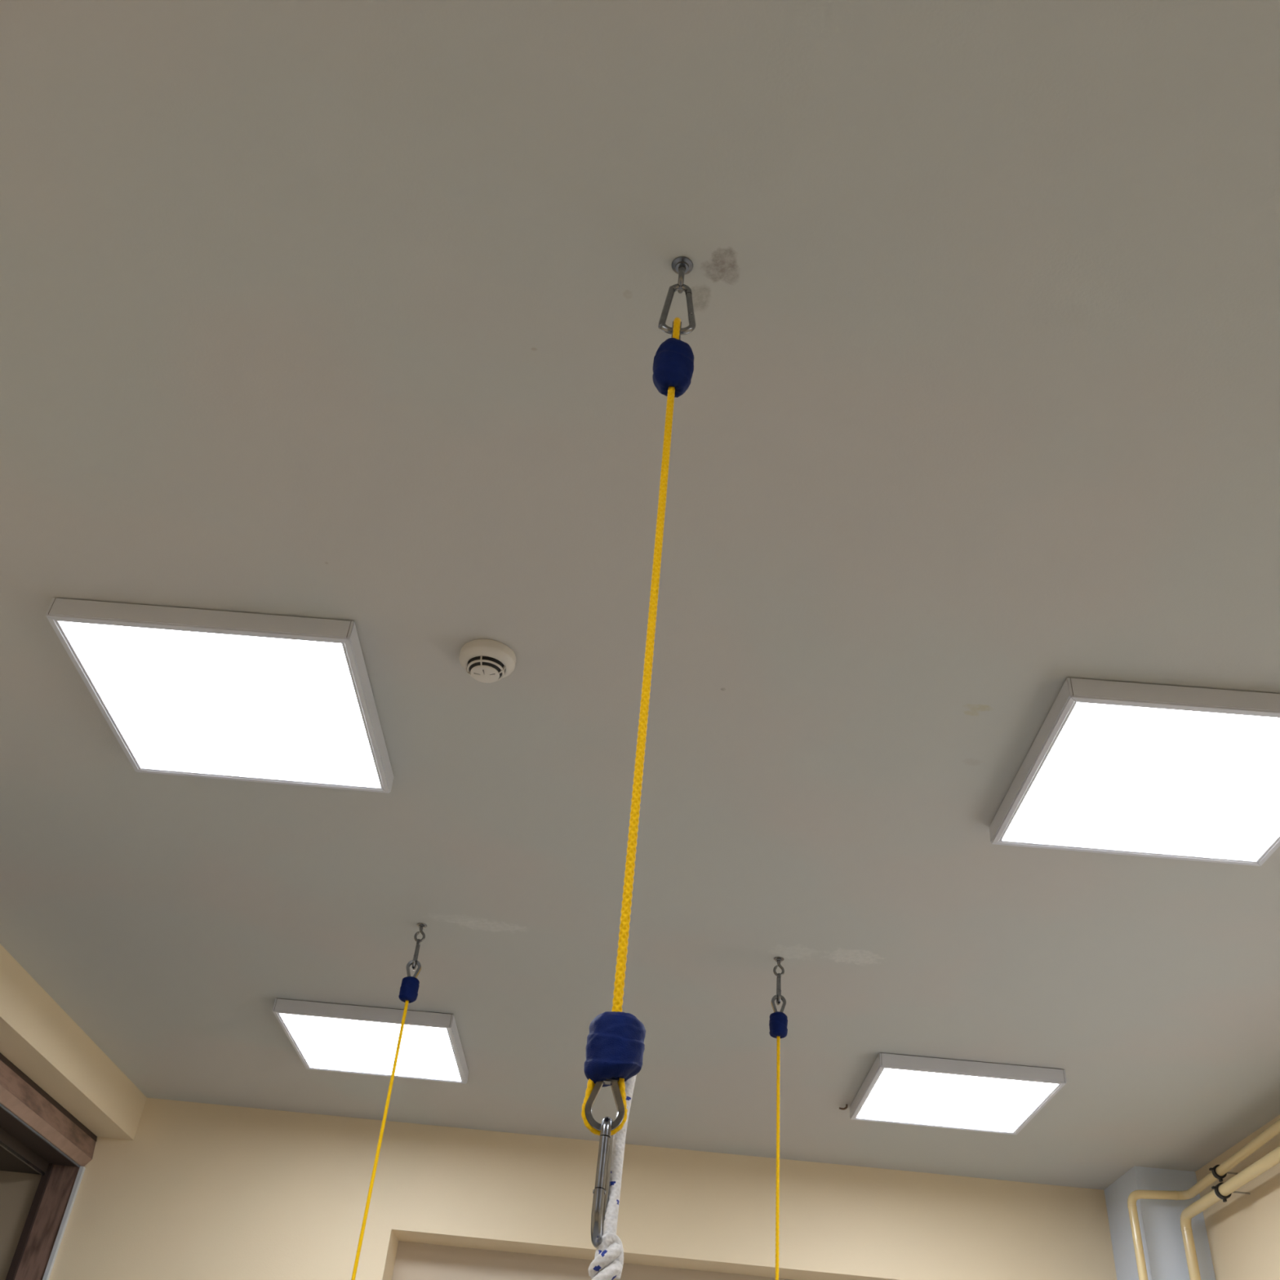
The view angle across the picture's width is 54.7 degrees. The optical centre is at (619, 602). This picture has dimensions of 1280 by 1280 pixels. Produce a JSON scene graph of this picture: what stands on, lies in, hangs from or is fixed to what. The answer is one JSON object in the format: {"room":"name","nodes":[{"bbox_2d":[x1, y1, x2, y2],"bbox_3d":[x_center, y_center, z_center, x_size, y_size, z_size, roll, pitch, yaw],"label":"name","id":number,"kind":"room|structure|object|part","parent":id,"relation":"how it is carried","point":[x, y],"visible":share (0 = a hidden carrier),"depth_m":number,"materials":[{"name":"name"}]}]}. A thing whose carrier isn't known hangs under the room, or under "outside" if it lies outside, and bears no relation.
{"room":"therapy gym","nodes":[
{"label":"therapy gym","id":0,"kind":"room"},
{"bbox_2d":[0,1170,41,1279],"bbox_3d":[-3.522,2.329,3.141,2.255,2.619,3.900,4,-38,2],"label":"wall","id":1,"kind":"structure","parent":0,"point":[18,1190],"depth_m":4.96,"materials":[{"name":"beige paint"}]},
{"bbox_2d":[0,1126,48,1174],"bbox_3d":[-3.364,1.177,3.812,2.140,0.122,3.330,4,-38,2],"label":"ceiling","id":2,"kind":"structure","parent":0,"point":[8,1162],"depth_m":4.88,"materials":[{"name":"brown wood"}]},
{"bbox_2d":[0,943,146,1140],"bbox_3d":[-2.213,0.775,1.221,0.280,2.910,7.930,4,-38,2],"label":"beam","id":3,"kind":"structure","parent":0,"point":[37,1036],"depth_m":4.48,"materials":[{"name":"beige paint"}]},
{"bbox_2d":[0,1052,97,1279],"bbox_3d":[-2.336,2.338,3.087,0.168,2.739,3.058,4,-38,2],"label":"door frame","id":4,"kind":"structure","parent":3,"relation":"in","point":[28,1113],"depth_m":4.83,"materials":[{"name":"brown wood"}]},
{"bbox_2d":[42,1166,85,1279],"bbox_3d":[-2.299,3.328,4.240,0.016,2.617,0.022,4,-38,2],"label":"trim","id":5,"kind":"structure","parent":3,"relation":"attached to","point":[82,1169],"depth_m":4.91,"materials":[{"name":"grey"}]},
{"bbox_2d":[279,998,453,1014],"bbox_3d":[-0.852,1.537,4.339,0.594,0.029,0.594,4,-38,2],"label":"frame","id":6,"kind":"object","parent":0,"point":[286,1006],"depth_m":4.10,"materials":[{"name":"grey metal"}]},
{"bbox_2d":[48,1097,1116,1279],"bbox_3d":[-0.014,3.566,4.464,4.585,2.910,0.573,4,-38,2],"label":"wall","id":7,"kind":"structure","parent":0,"point":[200,1191],"depth_m":5.00,"materials":[{"name":"beige paint"}]},
{"bbox_2d":[391,1240,792,1279],"bbox_3d":[0.252,3.804,4.399,2.554,2.504,0.288,4,-38,2],"label":"wall","id":8,"kind":"structure","parent":0,"point":[413,1260],"depth_m":5.06,"materials":[{"name":"beige paint"}]},
{"bbox_2d":[587,1074,636,1279],"bbox_3d":[-0.053,0.909,0.629,0.028,1.386,0.056,4,-38,2],"label":"rope","id":9,"kind":"object","parent":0,"point":[607,1264],"visible":0.77,"depth_m":0.96,"materials":[{"name":"white fabric"}]},
{"bbox_2d":[591,1116,613,1248],"bbox_3d":[-0.013,0.454,0.971,0.010,0.096,0.043,1,-38,7],"label":"carabiner","id":10,"kind":"object","parent":9,"relation":"on","point":[601,1191],"visible":1,"depth_m":0.96,"materials":[{"name":"metal"}]},
{"bbox_2d":[0,0,1279,1190],"bbox_3d":[-0.889,-0.204,2.276,7.200,0.150,8.650,4,-38,2],"label":"ceiling","id":11,"kind":"structure","parent":0,"point":[351,310],"depth_m":2.09,"materials":[{"name":"paint"}]},
{"bbox_2d":[45,597,394,793],"bbox_3d":[-0.820,0.215,2.640,0.600,0.045,0.600,4,-38,2],"label":"ceiling light","id":12,"kind":"object","parent":11,"relation":"attached to","point":[253,697],"visible":1,"depth_m":2.57,"materials":[{"name":"grey plastic"}]},
{"bbox_3d":[-1.108,0.194,2.651,0.020,0.043,0.599,4,-38,2],"label":"frame rail","id":13,"kind":"part","parent":12,"relation":"part of","materials":[{"name":"white metal"}]},
{"bbox_3d":[-0.815,0.037,2.412,0.599,0.043,0.020,4,-38,2],"label":"frame rail","id":14,"kind":"part","parent":12,"relation":"part of","materials":[{"name":"white metal"}]},
{"bbox_3d":[-0.824,0.395,2.867,0.599,0.043,0.020,4,-38,2],"label":"frame rail","id":15,"kind":"part","parent":12,"relation":"part of","materials":[{"name":"white metal"}]},
{"bbox_3d":[-0.531,0.238,2.628,0.020,0.043,0.599,4,-38,2],"label":"frame rail","id":16,"kind":"part","parent":12,"relation":"part of","materials":[{"name":"white metal"}]},
{"bbox_2d":[272,998,468,1084],"bbox_3d":[-0.852,1.544,4.334,0.600,0.045,0.600,4,-38,2],"label":"ceiling light","id":17,"kind":"object","parent":11,"relation":"attached to","point":[325,1036],"visible":1,"depth_m":4.25,"materials":[{"name":"grey plastic"}]},
{"bbox_3d":[-1.141,1.523,4.346,0.020,0.043,0.599,4,-38,2],"label":"frame rail","id":18,"kind":"part","parent":17,"relation":"part of","materials":[{"name":"white metal"}]},
{"bbox_3d":[-0.849,1.366,4.105,0.599,0.043,0.020,4,-38,2],"label":"frame rail","id":19,"kind":"part","parent":17,"relation":"part of","materials":[{"name":"white metal"}]},
{"bbox_3d":[-0.856,1.724,4.561,0.599,0.043,0.020,4,-38,2],"label":"frame rail","id":20,"kind":"part","parent":17,"relation":"part of","materials":[{"name":"white metal"}]},
{"bbox_3d":[-0.564,1.566,4.321,0.020,0.043,0.599,4,-38,2],"label":"frame rail","id":21,"kind":"part","parent":17,"relation":"part of","materials":[{"name":"white metal"}]},
{"bbox_2d":[413,922,426,942],"bbox_3d":[-0.567,0.944,3.527,0.032,0.052,0.030,4,-38,2],"label":"bolt","id":22,"kind":"object","parent":11,"relation":"attached to","point":[421,926],"visible":1,"depth_m":3.53,"materials":[{"name":"metal"}]},
{"bbox_2d":[412,938,420,970],"bbox_3d":[-0.572,0.993,3.489,0.010,0.090,0.043,6,-38,0],"label":"carabiner","id":23,"kind":"object","parent":22,"relation":"hanging from","point":[418,943],"visible":1,"depth_m":3.48,"materials":[{"name":"metal"}]},
{"bbox_2d":[351,960,421,1279],"bbox_3d":[-0.654,1.748,2.894,0.051,1.894,0.051,-12,-42,22],"label":"rope","id":24,"kind":"object","parent":23,"relation":"hanging from","point":[408,993],"visible":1,"depth_m":3.29,"materials":[{"name":"fabric"}]},
{"bbox_2d":[416,922,426,928],"bbox_3d":[-0.565,0.927,3.541,0.030,0.008,0.030,4,-38,2],"label":"washer","id":25,"kind":"object","parent":22,"relation":"in","point":[421,926],"depth_m":3.53,"materials":[{"name":"metal"}]},
{"bbox_2d":[458,639,515,683],"bbox_3d":[-0.262,0.125,2.445,0.112,0.050,0.112,4,-38,2],"label":"smoke detector","id":26,"kind":"object","parent":11,"relation":"attached to","point":[486,660],"visible":1,"depth_m":2.42,"materials":[{"name":"beige plastic"}]},
{"bbox_2d":[671,256,693,293],"bbox_3d":[0.084,-0.441,1.676,0.030,0.052,0.032,4,-38,2],"label":"bolt","id":27,"kind":"object","parent":11,"relation":"attached to","point":[681,265],"visible":0.97,"depth_m":1.68,"materials":[{"name":"metal"}]},
{"bbox_2d":[657,284,695,335],"bbox_3d":[0.079,-0.388,1.634,0.049,0.101,0.010,4,-38,2],"label":"carabiner","id":28,"kind":"object","parent":27,"relation":"hanging from","point":[672,289],"visible":0.98,"depth_m":1.63,"materials":[{"name":"metal"}]},
{"bbox_2d":[581,317,693,1136],"bbox_3d":[0.033,0.032,1.304,0.052,1.012,0.051,4,-38,2],"label":"rope","id":29,"kind":"object","parent":28,"relation":"hanging from","point":[615,1048],"visible":1,"depth_m":1.12,"materials":[{"name":"fabric"}]},
{"bbox_2d":[671,256,693,274],"bbox_3d":[0.086,-0.458,1.690,0.030,0.008,0.030,4,-38,2],"label":"washer","id":30,"kind":"object","parent":27,"relation":"in","point":[684,263],"depth_m":1.68,"materials":[{"name":"metal"}]},
{"bbox_2d":[773,956,784,976],"bbox_3d":[0.452,1.033,3.498,0.032,0.052,0.030,4,-38,2],"label":"bolt","id":31,"kind":"object","parent":11,"relation":"attached to","point":[778,959],"visible":1,"depth_m":3.50,"materials":[{"name":"metal"}]},
{"bbox_2d":[776,973,781,1005],"bbox_3d":[0.446,1.081,3.460,0.010,0.090,0.043,6,-38,0],"label":"carabiner","id":32,"kind":"object","parent":31,"relation":"hanging from","point":[779,977],"visible":1,"depth_m":3.45,"materials":[{"name":"metal"}]},
{"bbox_2d":[768,994,787,1279],"bbox_3d":[0.364,1.837,2.866,0.051,1.894,0.052,-18,-44,27],"label":"rope","id":33,"kind":"object","parent":32,"relation":"hanging from","point":[778,1022],"visible":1,"depth_m":3.31,"materials":[{"name":"fabric"}]},
{"bbox_2d":[773,956,784,962],"bbox_3d":[0.454,1.016,3.512,0.030,0.008,0.030,4,-38,2],"label":"washer","id":34,"kind":"object","parent":31,"relation":"in","point":[778,959],"depth_m":3.51,"materials":[{"name":"metal"}]},
{"bbox_2d":[839,1104,848,1110],"bbox_3d":[0.814,1.830,4.487,0.032,0.022,0.011,4,-38,2],"label":"stub","id":35,"kind":"object","parent":11,"relation":"attached to","point":[846,1105],"visible":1,"depth_m":4.48,"materials":[{"name":"brown metal"}]},
{"bbox_2d":[849,1052,1066,1134],"bbox_3d":[1.142,1.695,4.249,0.600,0.045,0.600,4,-38,2],"label":"ceiling light","id":36,"kind":"object","parent":11,"relation":"attached to","point":[897,1089],"visible":1,"depth_m":4.17,"materials":[{"name":"grey plastic"}]},
{"bbox_3d":[0.853,1.673,4.260,0.020,0.043,0.599,4,-38,2],"label":"frame rail","id":37,"kind":"part","parent":36,"relation":"part of","materials":[{"name":"white metal"}]},
{"bbox_3d":[1.137,1.874,4.477,0.599,0.043,0.020,4,-38,2],"label":"frame rail","id":38,"kind":"part","parent":36,"relation":"part of","materials":[{"name":"white metal"}]},
{"bbox_3d":[1.146,1.517,4.021,0.599,0.043,0.020,4,-38,2],"label":"frame rail","id":39,"kind":"part","parent":36,"relation":"part of","materials":[{"name":"white metal"}]},
{"bbox_3d":[1.430,1.718,4.237,0.020,0.043,0.599,4,-38,2],"label":"frame rail","id":40,"kind":"part","parent":36,"relation":"part of","materials":[{"name":"white metal"}]},
{"bbox_2d":[989,677,1279,866],"bbox_3d":[1.144,0.366,2.561,0.600,0.045,0.600,4,-38,2],"label":"ceiling light","id":41,"kind":"object","parent":11,"relation":"attached to","point":[1176,772],"visible":1,"depth_m":2.53,"materials":[{"name":"grey plastic"}]},
{"bbox_3d":[0.856,0.346,2.573,0.020,0.043,0.599,4,-38,2],"label":"frame rail","id":42,"kind":"part","parent":41,"relation":"part of","materials":[{"name":"white metal"}]},
{"bbox_3d":[1.141,0.546,2.788,0.599,0.043,0.020,4,-38,2],"label":"frame rail","id":43,"kind":"part","parent":41,"relation":"part of","materials":[{"name":"white metal"}]},
{"bbox_3d":[1.148,0.189,2.332,0.599,0.043,0.020,4,-38,2],"label":"frame rail","id":44,"kind":"part","parent":41,"relation":"part of","materials":[{"name":"white metal"}]},
{"bbox_3d":[1.433,0.389,2.547,0.020,0.043,0.599,4,-38,2],"label":"frame rail","id":45,"kind":"part","parent":41,"relation":"part of","materials":[{"name":"white metal"}]},
{"bbox_2d":[880,1052,1060,1069],"bbox_3d":[1.143,1.688,4.254,0.594,0.029,0.594,4,-38,2],"label":"frame","id":46,"kind":"object","parent":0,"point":[887,1060],"depth_m":4.02,"materials":[{"name":"grey metal"}]},
{"bbox_2d":[1104,1165,1215,1279],"bbox_3d":[1.982,3.487,4.087,0.232,2.910,0.512,4,-38,2],"label":"wall pillar","id":47,"kind":"structure","parent":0,"point":[1159,1220],"depth_m":4.70,"materials":[{"name":"blue paint"}]},
{"bbox_2d":[1127,1119,1279,1279],"bbox_3d":[1.963,1.409,1.498,0.250,2.732,6.051,4,-38,2],"label":"pipe","id":48,"kind":"object","parent":47,"relation":"attached to","point":[1273,1130],"visible":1,"depth_m":4.54,"materials":[{"name":"beige metal"}]},
{"bbox_2d":[1208,1164,1237,1182],"bbox_3d":[2.171,2.050,4.437,0.098,0.054,0.020,4,-38,2],"label":"clamp","id":49,"kind":"object","parent":48,"relation":"attached to","point":[1215,1174],"visible":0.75,"depth_m":4.43,"materials":[{"name":"black"}]},
{"bbox_2d":[1195,1115,1279,1279],"bbox_3d":[2.304,1.258,1.208,0.328,2.910,8.400,4,-38,2],"label":"wall","id":50,"kind":"structure","parent":0,"point":[1243,1231],"depth_m":4.35,"materials":[{"name":"beige paint"}]},
{"bbox_2d":[1211,1182,1250,1202],"bbox_3d":[2.150,2.075,4.343,0.128,0.060,0.023,4,-38,2],"label":"clamp","id":51,"kind":"object","parent":50,"relation":"attached to","point":[1218,1194],"visible":0.77,"depth_m":4.34,"materials":[{"name":"black"}]},
{"bbox_2d":[1180,1146,1279,1279],"bbox_3d":[2.041,1.453,1.470,0.039,2.642,6.060,4,-38,2],"label":"pipe","id":52,"kind":"object","parent":51,"relation":"attached to","point":[1272,1158],"visible":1,"depth_m":4.41,"materials":[{"name":"beige metal"}]},
{"bbox_3d":[2.178,2.072,4.343,0.071,0.006,0.006,4,-38,2],"label":"wall rod","id":53,"kind":"part","parent":51,"relation":"part of","materials":[{"name":"metal"}]}
]}

